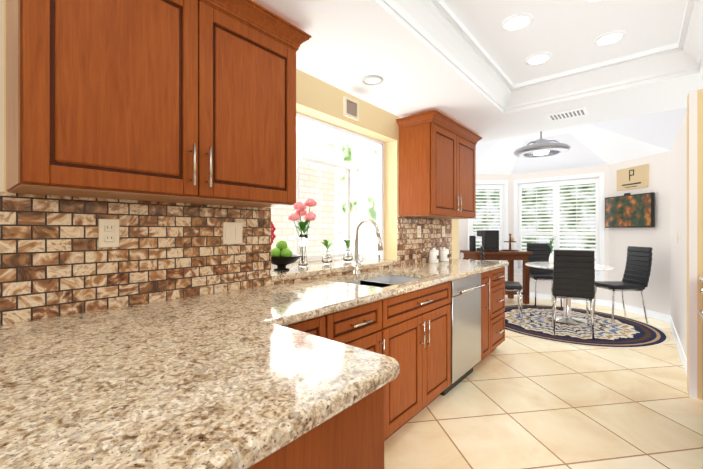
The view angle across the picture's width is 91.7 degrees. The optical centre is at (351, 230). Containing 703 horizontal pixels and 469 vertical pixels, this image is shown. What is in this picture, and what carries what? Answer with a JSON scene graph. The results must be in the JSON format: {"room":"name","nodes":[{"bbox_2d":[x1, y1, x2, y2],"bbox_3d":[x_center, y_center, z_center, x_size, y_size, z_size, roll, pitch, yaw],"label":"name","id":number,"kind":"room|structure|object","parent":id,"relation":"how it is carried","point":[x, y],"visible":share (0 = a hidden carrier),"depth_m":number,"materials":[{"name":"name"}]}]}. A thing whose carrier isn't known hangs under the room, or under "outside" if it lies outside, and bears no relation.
{"room":"kitchen","nodes":[
{"label":"kitchen","id":0,"kind":"room"},
{"bbox_2d":[0,0,458,317],"bbox_3d":[-0.478,-0.024,2.143,0.151,2.520,5.350,0,0,40],"label":"wall","id":1,"kind":"structure","parent":0,"point":[318,99],"depth_m":2.67,"materials":[{"name":"beige paint"}]},
{"bbox_2d":[6,0,311,207],"bbox_3d":[-0.713,-0.565,1.446,0.383,0.869,1.124,0,0,40],"label":"upper cabinet","id":2,"kind":"object","parent":1,"relation":"attached to","point":[185,101],"visible":1,"depth_m":1.23,"materials":[{"name":"brown wood"}]},
{"bbox_2d":[0,192,451,324],"bbox_3d":[-0.484,0.094,2.012,0.008,0.454,5.120,0,0,40],"label":"tile backsplash","id":3,"kind":"structure","parent":1,"relation":"attached to","point":[55,260],"depth_m":1.46,"materials":[{"name":"tile"}]},
{"bbox_2d":[98,219,118,247],"bbox_3d":[-0.990,0.011,1.396,0.009,0.116,0.072,0,0,40],"label":"electrical outlet","id":4,"kind":"object","parent":3,"relation":"attached to","point":[108,232],"visible":1,"depth_m":1.39,"materials":[{"name":"beige plastic"}]},
{"bbox_2d":[223,222,242,243],"bbox_3d":[-0.632,0.014,1.822,0.008,0.116,0.115,0,0,40],"label":"light switch","id":5,"kind":"object","parent":3,"relation":"attached to","point":[232,232],"visible":1,"depth_m":1.82,"materials":[{"name":"beige plastic"}]},
{"bbox_2d":[417,226,420,237],"bbox_3d":[0.667,0.011,3.369,0.009,0.116,0.072,0,0,40],"label":"electrical outlet","id":6,"kind":"object","parent":3,"relation":"attached to","point":[418,231],"visible":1,"depth_m":3.36,"materials":[{"name":"beige plastic"}]},
{"bbox_2d":[442,226,444,236],"bbox_3d":[1.021,0.011,3.790,0.009,0.116,0.072,0,0,40],"label":"electrical outlet","id":7,"kind":"object","parent":3,"relation":"attached to","point":[443,231],"visible":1,"depth_m":3.78,"materials":[{"name":"beige plastic"}]},
{"bbox_2d":[271,113,383,261],"bbox_3d":[-0.309,-0.279,2.785,0.440,1.086,1.365,0,0,40],"label":"window","id":8,"kind":"structure","parent":1,"relation":"in","point":[379,146],"depth_m":3.15,"materials":[{"name":"white"}]},
{"bbox_2d":[271,257,397,281],"bbox_3d":[-0.243,0.285,2.730,0.576,0.039,1.384,0,0,40],"label":"window sill","id":9,"kind":"structure","parent":1,"relation":"attached to","point":[318,267],"depth_m":2.51,"materials":[{"name":"beige stone"}]},
{"bbox_2d":[271,222,300,270],"bbox_3d":[-0.470,0.102,2.300,0.264,0.324,0.264,0,0,40],"label":"fruit bowl","id":10,"kind":"object","parent":9,"relation":"on","point":[282,256],"visible":0.67,"depth_m":2.25,"materials":[{"name":"green food"}]},
{"bbox_2d":[287,198,316,266],"bbox_3d":[-0.353,0.013,2.482,0.193,0.501,0.280,0,0,40],"label":"vase","id":11,"kind":"object","parent":9,"relation":"on","point":[300,211],"visible":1,"depth_m":2.46,"materials":[{"name":"clear glass"}]},
{"bbox_2d":[318,238,333,264],"bbox_3d":[-0.195,0.162,2.684,0.095,0.205,0.204,0,0,40],"label":"potted plant","id":12,"kind":"object","parent":9,"relation":"on","point":[327,258],"visible":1,"depth_m":2.65,"materials":[{"name":"clear glass"}]},
{"bbox_2d":[343,237,352,261],"bbox_3d":[-0.040,0.157,2.866,0.113,0.214,0.144,0,0,40],"label":"potted plant","id":13,"kind":"object","parent":9,"relation":"on","point":[347,256],"visible":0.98,"depth_m":2.85,"materials":[{"name":"clear glass"}]},
{"bbox_2d":[343,96,358,120],"bbox_3d":[-0.003,-0.919,2.574,0.020,0.140,0.160,0,0,40],"label":"wall speaker","id":14,"kind":"object","parent":1,"relation":"attached to","point":[350,108],"visible":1,"depth_m":2.57,"materials":[{"name":"beige plastic"}]},
{"bbox_2d":[396,110,481,218],"bbox_3d":[0.904,-0.564,3.372,0.383,0.869,1.114,0,0,40],"label":"upper cabinet","id":15,"kind":"object","parent":1,"relation":"attached to","point":[437,164],"visible":1,"depth_m":3.05,"materials":[{"name":"brown wood"}]},
{"bbox_2d":[252,0,702,173],"bbox_3d":[1.187,-1.259,2.672,3.520,0.450,8.300,0,0,40],"label":"ceiling","id":16,"kind":"structure","parent":0,"point":[348,46],"depth_m":2.33,"materials":[{"name":"white paint"}]},
{"bbox_2d":[361,75,382,85],"bbox_3d":[0.143,-1.029,2.347,0.150,0.010,0.150,0,0,40],"label":"recessed light","id":17,"kind":"object","parent":16,"relation":"in","point":[371,80],"visible":1,"depth_m":2.34,"materials":[{"name":"grey"}]},
{"bbox_2d":[374,0,513,113],"bbox_3d":[-0.063,-1.129,1.252,0.110,0.191,4.518,0,0,40],"label":"crown molding","id":18,"kind":"structure","parent":16,"relation":"attached to","point":[439,29],"depth_m":2.07,"materials":[{"name":"white"}]},
{"bbox_2d":[501,13,532,30],"bbox_3d":[0.971,-1.219,2.004,0.170,0.010,0.170,0,0,40],"label":"recessed light","id":19,"kind":"object","parent":16,"relation":"in","point":[518,21],"visible":1,"depth_m":2.00,"materials":[{"name":"white"}]},
{"bbox_2d":[525,53,551,64],"bbox_3d":[1.331,-1.219,2.433,0.170,0.010,0.170,0,0,40],"label":"recessed light","id":20,"kind":"object","parent":16,"relation":"in","point":[538,58],"visible":1,"depth_m":2.42,"materials":[{"name":"white"}]},
{"bbox_2d":[514,132,570,157],"bbox_3d":[2.724,-1.292,4.907,0.716,0.381,0.716,0,0,40],"label":"pendant","id":21,"kind":"object","parent":16,"relation":"hanging from","point":[540,147],"visible":0.9,"depth_m":4.80,"materials":[{"name":"silver metal"}]},
{"bbox_2d":[546,108,587,120],"bbox_3d":[1.918,-1.029,3.037,0.290,0.009,0.200,0,0,40],"label":"ceiling vent","id":22,"kind":"object","parent":16,"relation":"in","point":[568,114],"visible":1,"depth_m":3.02,"materials":[{"name":"white metal"}]},
{"bbox_2d":[583,0,603,2],"bbox_3d":[1.282,-1.219,1.743,0.170,0.010,0.170,0,0,40],"label":"recessed light","id":23,"kind":"object","parent":16,"relation":"in","point":[591,1],"visible":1,"depth_m":1.81,"materials":[{"name":"white"}]},
{"bbox_2d":[514,44,681,110],"bbox_3d":[1.784,-1.129,2.578,0.960,0.191,0.110,0,0,40],"label":"crown molding","id":24,"kind":"structure","parent":16,"relation":"attached to","point":[656,64],"depth_m":2.54,"materials":[{"name":"white"}]},
{"bbox_2d":[593,30,626,45],"bbox_3d":[1.642,-1.219,2.172,0.170,0.010,0.170,0,0,40],"label":"recessed light","id":25,"kind":"object","parent":16,"relation":"in","point":[609,38],"visible":1,"depth_m":2.17,"materials":[{"name":"white"}]},
{"bbox_2d":[674,0,702,76],"bbox_3d":[0.784,-1.129,0.540,0.110,0.191,4.518,0,0,40],"label":"crown molding","id":26,"kind":"structure","parent":16,"relation":"attached to","point":[688,52],"depth_m":2.10,"materials":[{"name":"white"}]},
{"bbox_2d":[384,295,702,468],"bbox_3d":[1.168,1.286,2.883,4.420,0.100,9.200,0,0,40],"label":"floor","id":27,"kind":"structure","parent":0,"point":[514,401],"depth_m":2.29,"materials":[{"name":"tile"}]},
{"bbox_2d":[284,311,339,341],"bbox_3d":[-0.429,0.799,1.601,0.619,0.872,0.383,0,0,40],"label":"base cabinet","id":28,"kind":"object","parent":27,"relation":"on","point":[327,326],"depth_m":1.49,"materials":[{"name":"brown wood"}]},
{"bbox_2d":[0,259,508,468],"bbox_3d":[-0.034,0.342,1.601,1.221,0.040,5.081,0,0,40],"label":"countertop","id":29,"kind":"structure","parent":28,"relation":"on","point":[241,379],"depth_m":0.76,"materials":[{"name":"stone"}]},
{"bbox_2d":[352,218,382,274],"bbox_3d":[0.124,0.117,2.455,0.269,0.408,0.100,0,0,40],"label":"faucet","id":30,"kind":"object","parent":29,"relation":"on","point":[356,267],"visible":1,"depth_m":2.48,"materials":[{"name":"silver metal"}]},
{"bbox_2d":[349,275,422,287],"bbox_3d":[0.245,0.466,2.352,0.460,0.204,0.760,0,0,40],"label":"sink","id":31,"kind":"object","parent":29,"relation":"in","point":[386,281],"visible":0.06,"depth_m":2.65,"materials":[{"name":"silver metal"}]},
{"bbox_2d":[429,248,438,262],"bbox_3d":[0.824,0.248,3.421,0.099,0.146,0.098,0,0,40],"label":"canister","id":32,"kind":"object","parent":29,"relation":"on","point":[433,255],"visible":1,"depth_m":3.38,"materials":[{"name":"white ceramic"}]},
{"bbox_2d":[439,247,449,261],"bbox_3d":[0.970,0.248,3.572,0.099,0.146,0.098,0,0,40],"label":"canister","id":33,"kind":"object","parent":29,"relation":"on","point":[444,255],"visible":1,"depth_m":3.53,"materials":[{"name":"white ceramic"}]},
{"bbox_2d":[248,386,383,468],"bbox_3d":[-1.002,0.799,0.480,1.183,0.871,2.068,0,0,40],"label":"base cabinet","id":34,"kind":"object","parent":27,"relation":"on","point":[351,437],"depth_m":0.73,"materials":[{"name":"brown wood"}]},
{"bbox_2d":[340,297,391,440],"bbox_3d":[-0.208,0.799,1.864,0.619,0.872,0.556,0,0,40],"label":"base cabinet","id":35,"kind":"object","parent":27,"relation":"on","point":[368,326],"depth_m":1.78,"materials":[{"name":"brown wood"}]},
{"bbox_2d":[416,270,491,366],"bbox_3d":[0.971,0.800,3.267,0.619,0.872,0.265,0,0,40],"label":"base cabinet","id":36,"kind":"object","parent":27,"relation":"on","point":[433,308],"depth_m":2.37,"materials":[{"name":"brown wood"}]},
{"bbox_2d":[440,273,484,395],"bbox_3d":[0.718,0.799,2.908,0.659,0.870,0.596,0,0,40],"label":"dishwasher","id":37,"kind":"object","parent":27,"relation":"on","point":[465,303],"visible":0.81,"depth_m":2.69,"materials":[{"name":"silver metal"}]},
{"bbox_2d":[460,250,532,303],"bbox_3d":[2.504,0.796,5.966,1.000,0.879,0.620,0,0,-5],"label":"wood side table","id":38,"kind":"object","parent":27,"relation":"on","point":[510,256],"visible":0.62,"depth_m":5.73,"materials":[{"name":"brown wood"}]},
{"bbox_2d":[469,236,475,250],"bbox_3d":[2.121,0.223,5.983,0.104,0.266,0.104,0,0,40],"label":"speaker","id":39,"kind":"object","parent":38,"relation":"on","point":[472,243],"visible":1,"depth_m":5.94},
{"bbox_2d":[477,230,498,250],"bbox_3d":[2.382,0.176,5.977,0.240,0.360,0.342,0,0,-5],"label":"coffee machine","id":40,"kind":"object","parent":38,"relation":"on","point":[490,240],"visible":0.98,"depth_m":5.81,"materials":[{"name":"black plastic"}]},
{"bbox_2d":[501,234,518,250],"bbox_3d":[2.783,0.205,5.991,0.280,0.300,0.280,0,0,40],"label":"tiered stand","id":41,"kind":"object","parent":38,"relation":"on","point":[511,239],"visible":1,"depth_m":5.98,"materials":[{"name":"brown wood"}]},
{"bbox_2d":[492,267,504,351],"bbox_3d":[1.185,0.800,3.522,0.619,0.872,0.500,0,0,40],"label":"base cabinet","id":42,"kind":"object","parent":27,"relation":"on","point":[498,275],"depth_m":3.35,"materials":[{"name":"brown wood"}]},
{"bbox_2d":[504,305,669,348],"bbox_3d":[2.870,1.232,4.614,2.100,0.007,2.100,0,0,40],"label":"round rug","id":43,"kind":"object","parent":27,"relation":"on","point":[621,332],"visible":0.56,"depth_m":4.24,"materials":[{"name":"multicoloured fabric"}]},
{"bbox_2d":[480,246,522,323],"bbox_3d":[2.078,0.724,4.754,0.530,1.005,0.410,0,0,21],"label":"chair","id":44,"kind":"object","parent":43,"relation":"on","point":[516,286],"visible":0.42,"depth_m":4.55,"materials":[{"name":"black leather"}]},
{"bbox_2d":[527,243,561,307],"bbox_3d":[3.212,0.725,5.717,0.410,1.005,0.530,0,0,13],"label":"chair","id":45,"kind":"object","parent":43,"relation":"on","point":[541,252],"visible":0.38,"depth_m":5.90,"materials":[{"name":"black leather"}]},
{"bbox_2d":[525,262,614,323],"bbox_3d":[2.975,0.849,4.708,1.040,0.752,1.040,0,0,40],"label":"dining table","id":46,"kind":"object","parent":43,"relation":"on","point":[566,317],"visible":0.62,"depth_m":4.66,"materials":[{"name":"silver metal"}]},
{"bbox_2d":[546,236,555,262],"bbox_3d":[2.916,0.277,4.980,0.156,0.390,0.180,0,0,40],"label":"vase","id":47,"kind":"object","parent":46,"relation":"on","point":[551,258],"visible":1,"depth_m":4.96,"materials":[{"name":"white ceramic"}]},
{"bbox_2d":[551,250,594,339],"bbox_3d":[2.645,0.724,4.101,0.410,1.005,0.530,0,0,29],"label":"chair","id":48,"kind":"object","parent":43,"relation":"on","point":[573,274],"visible":1,"depth_m":3.90,"materials":[{"name":"black leather"}]},
{"bbox_2d":[593,246,652,323],"bbox_3d":[3.710,0.724,4.697,0.530,1.005,0.410,0,0,2],"label":"chair","id":49,"kind":"object","parent":43,"relation":"on","point":[636,275],"visible":0.98,"depth_m":4.62,"materials":[{"name":"black leather"}]},
{"bbox_2d":[459,111,686,357],"bbox_3d":[2.621,-0.124,4.862,3.200,2.720,3.400,0,0,40],"label":"wall","id":50,"kind":"structure","parent":0,"point":[665,291],"depth_m":4.77,"materials":[{"name":"white paint"}]},
{"bbox_2d":[468,180,507,273],"bbox_3d":[2.590,-0.063,6.551,0.796,1.780,0.178,0,0,-5],"label":"nook window","id":51,"kind":"structure","parent":50,"relation":"in","point":[502,185],"depth_m":6.53,"materials":[{"name":"white wood"}]},
{"bbox_2d":[514,172,604,280],"bbox_3d":[3.656,-0.064,6.094,1.396,1.780,0.178,0,0,40],"label":"window shutters","id":52,"kind":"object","parent":50,"relation":"in","point":[557,182],"depth_m":6.04,"materials":[{"name":"white wood"}]},
{"bbox_2d":[514,291,686,375],"bbox_3d":[2.573,1.186,4.804,2.898,0.099,3.249,0,0,40],"label":"baseboard","id":53,"kind":"structure","parent":50,"relation":"attached to","point":[650,313],"depth_m":5.03,"materials":[{"name":"white wood"}]},
{"bbox_2d":[605,192,654,227],"bbox_3d":[4.187,-0.304,5.160,0.078,0.520,0.800,0,0,-5],"label":"wall-mounted tv","id":54,"kind":"object","parent":50,"relation":"attached to","point":[627,210],"visible":1,"depth_m":5.09,"materials":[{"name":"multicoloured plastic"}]},
{"bbox_2d":[617,164,648,190],"bbox_3d":[4.216,-0.789,5.137,0.022,0.330,0.520,0,0,-5],"label":"monogram sign","id":55,"kind":"object","parent":50,"relation":"attached to","point":[635,177],"visible":0.98,"depth_m":5.10,"materials":[{"name":"beige wood"}]},
{"bbox_2d":[687,89,702,399],"bbox_3d":[2.811,-0.124,2.383,0.661,2.720,0.152,0,0,40],"label":"wall","id":56,"kind":"structure","parent":0,"point":[694,238],"depth_m":2.50,"materials":[{"name":"beige paint"}]},
{"bbox_2d":[697,288,702,318],"bbox_3d":[2.329,0.765,1.817,0.631,0.940,0.760,0,0,40],"label":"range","id":57,"kind":"object","parent":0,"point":[700,312],"visible":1,"depth_m":2.22,"materials":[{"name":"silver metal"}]},
{"label":"outside","id":58,"kind":"structure","parent":0,"visible":0},
{"bbox_2d":[270,132,334,260],"bbox_3d":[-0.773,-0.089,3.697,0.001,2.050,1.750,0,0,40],"label":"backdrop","id":59,"kind":"structure","parent":58,"point":[312,182],"depth_m":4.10,"materials":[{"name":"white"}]},
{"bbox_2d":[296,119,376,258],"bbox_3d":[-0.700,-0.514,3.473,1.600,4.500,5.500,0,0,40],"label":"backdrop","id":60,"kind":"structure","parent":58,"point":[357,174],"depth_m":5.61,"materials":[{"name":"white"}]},
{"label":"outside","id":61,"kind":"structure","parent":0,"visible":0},
{"bbox_2d":[473,189,499,260],"bbox_3d":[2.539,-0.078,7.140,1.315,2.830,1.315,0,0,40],"label":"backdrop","id":62,"kind":"structure","parent":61,"point":[486,212],"depth_m":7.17,"materials":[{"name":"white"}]},
{"bbox_2d":[522,183,595,263],"bbox_3d":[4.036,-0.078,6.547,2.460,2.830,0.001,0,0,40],"label":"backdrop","id":63,"kind":"structure","parent":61,"point":[591,239],"depth_m":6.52,"materials":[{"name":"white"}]}
]}

